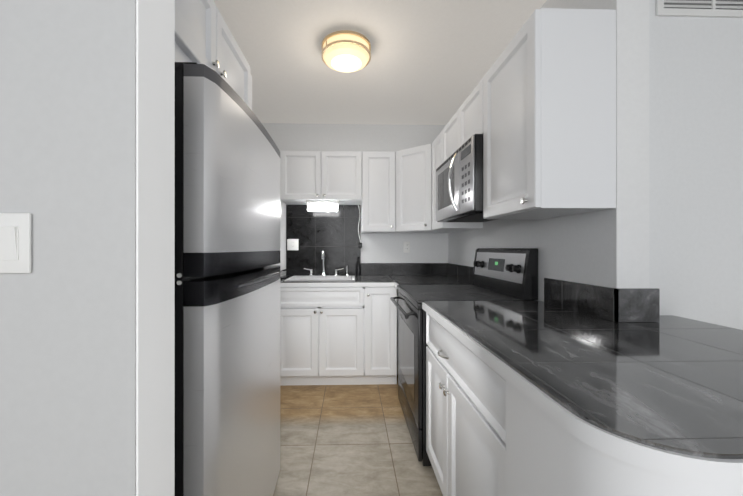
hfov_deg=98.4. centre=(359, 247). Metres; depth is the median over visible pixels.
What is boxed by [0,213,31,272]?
light switch
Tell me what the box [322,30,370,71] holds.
ceiling light
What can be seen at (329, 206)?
under-cabinet light
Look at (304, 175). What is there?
upper cabinet
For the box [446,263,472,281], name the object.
backsplash
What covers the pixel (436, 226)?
upper cabinet
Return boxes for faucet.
[304,250,348,275]
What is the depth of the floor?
1.95 m
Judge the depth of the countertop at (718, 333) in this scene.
1.13 m
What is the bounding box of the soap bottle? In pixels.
[356,257,360,275]
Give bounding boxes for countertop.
[280,275,470,286]
[396,283,471,288]
[422,301,742,486]
[636,315,742,346]
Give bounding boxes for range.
[390,248,537,465]
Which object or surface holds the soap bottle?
on the countertop at (363, 280)
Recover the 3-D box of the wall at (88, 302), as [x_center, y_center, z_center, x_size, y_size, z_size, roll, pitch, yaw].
[-1.365,-0.055,1.977,0.150,2.510,2.749,0,0,-2]
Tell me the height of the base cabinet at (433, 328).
0.872 m
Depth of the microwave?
1.93 m
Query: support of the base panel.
on the floor
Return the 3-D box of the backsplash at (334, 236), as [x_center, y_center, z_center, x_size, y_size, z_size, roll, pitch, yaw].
[0.088,-0.084,3.385,1.711,0.742,0.010,0,0,-2]
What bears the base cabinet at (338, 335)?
on the floor
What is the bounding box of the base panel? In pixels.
[498,373,742,495]
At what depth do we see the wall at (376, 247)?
3.39 m
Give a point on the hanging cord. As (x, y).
(360, 244)
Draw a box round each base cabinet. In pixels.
[280,286,396,385]
[426,312,441,491]
[442,326,497,495]
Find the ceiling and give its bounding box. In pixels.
[213,0,546,124]
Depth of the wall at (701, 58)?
1.38 m
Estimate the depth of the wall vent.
1.37 m
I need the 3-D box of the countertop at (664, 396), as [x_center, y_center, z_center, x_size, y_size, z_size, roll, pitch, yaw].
[0.696,0.308,1.095,0.678,0.040,1.301,0,0,-2]
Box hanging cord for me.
[358,205,361,247]
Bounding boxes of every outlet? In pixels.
[287,239,298,249]
[403,242,409,252]
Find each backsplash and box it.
[286,205,445,274]
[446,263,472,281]
[544,278,633,321]
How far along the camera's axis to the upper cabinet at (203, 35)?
1.17 m
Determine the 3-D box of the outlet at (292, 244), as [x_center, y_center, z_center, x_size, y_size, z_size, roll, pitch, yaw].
[-0.697,-0.035,3.352,0.118,0.118,0.008,0,0,-2]
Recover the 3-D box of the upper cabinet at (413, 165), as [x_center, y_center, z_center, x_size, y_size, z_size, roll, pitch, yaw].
[0.650,-0.542,3.122,0.601,0.774,0.566,0,0,-2]
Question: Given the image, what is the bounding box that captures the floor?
[273,361,442,495]
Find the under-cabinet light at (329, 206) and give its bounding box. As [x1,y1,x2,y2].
[306,200,338,211]
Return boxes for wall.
[0,0,115,495]
[262,123,447,360]
[448,0,659,301]
[660,16,742,329]
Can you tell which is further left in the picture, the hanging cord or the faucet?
the faucet
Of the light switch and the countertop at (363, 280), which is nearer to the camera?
the light switch
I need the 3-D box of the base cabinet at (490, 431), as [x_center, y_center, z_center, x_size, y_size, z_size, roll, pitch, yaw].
[0.855,0.764,1.100,0.972,0.872,0.516,0,0,-2]
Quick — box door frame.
[116,0,174,495]
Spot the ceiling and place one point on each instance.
(431, 62)
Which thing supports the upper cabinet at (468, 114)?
attached to the wall at (618, 247)
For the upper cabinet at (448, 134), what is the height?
0.307 m
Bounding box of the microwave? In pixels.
[436,134,497,221]
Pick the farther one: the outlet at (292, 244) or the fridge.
the outlet at (292, 244)
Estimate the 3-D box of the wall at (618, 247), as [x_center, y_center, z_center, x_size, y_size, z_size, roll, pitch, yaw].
[1.040,-0.055,2.325,0.131,2.510,2.146,0,0,-2]
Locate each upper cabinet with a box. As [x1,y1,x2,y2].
[175,0,251,109]
[280,151,359,203]
[360,151,395,232]
[392,144,453,232]
[432,133,482,231]
[440,113,455,164]
[456,82,479,149]
[480,8,615,223]
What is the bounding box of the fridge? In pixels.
[175,62,280,495]
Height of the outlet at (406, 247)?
0.116 m
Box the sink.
[284,276,354,280]
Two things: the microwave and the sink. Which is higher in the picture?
the microwave
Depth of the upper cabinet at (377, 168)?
3.07 m
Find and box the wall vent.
[656,0,742,17]
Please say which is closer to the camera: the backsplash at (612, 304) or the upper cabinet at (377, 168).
the backsplash at (612, 304)
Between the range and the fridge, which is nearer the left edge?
the fridge
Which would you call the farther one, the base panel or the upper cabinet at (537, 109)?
the upper cabinet at (537, 109)

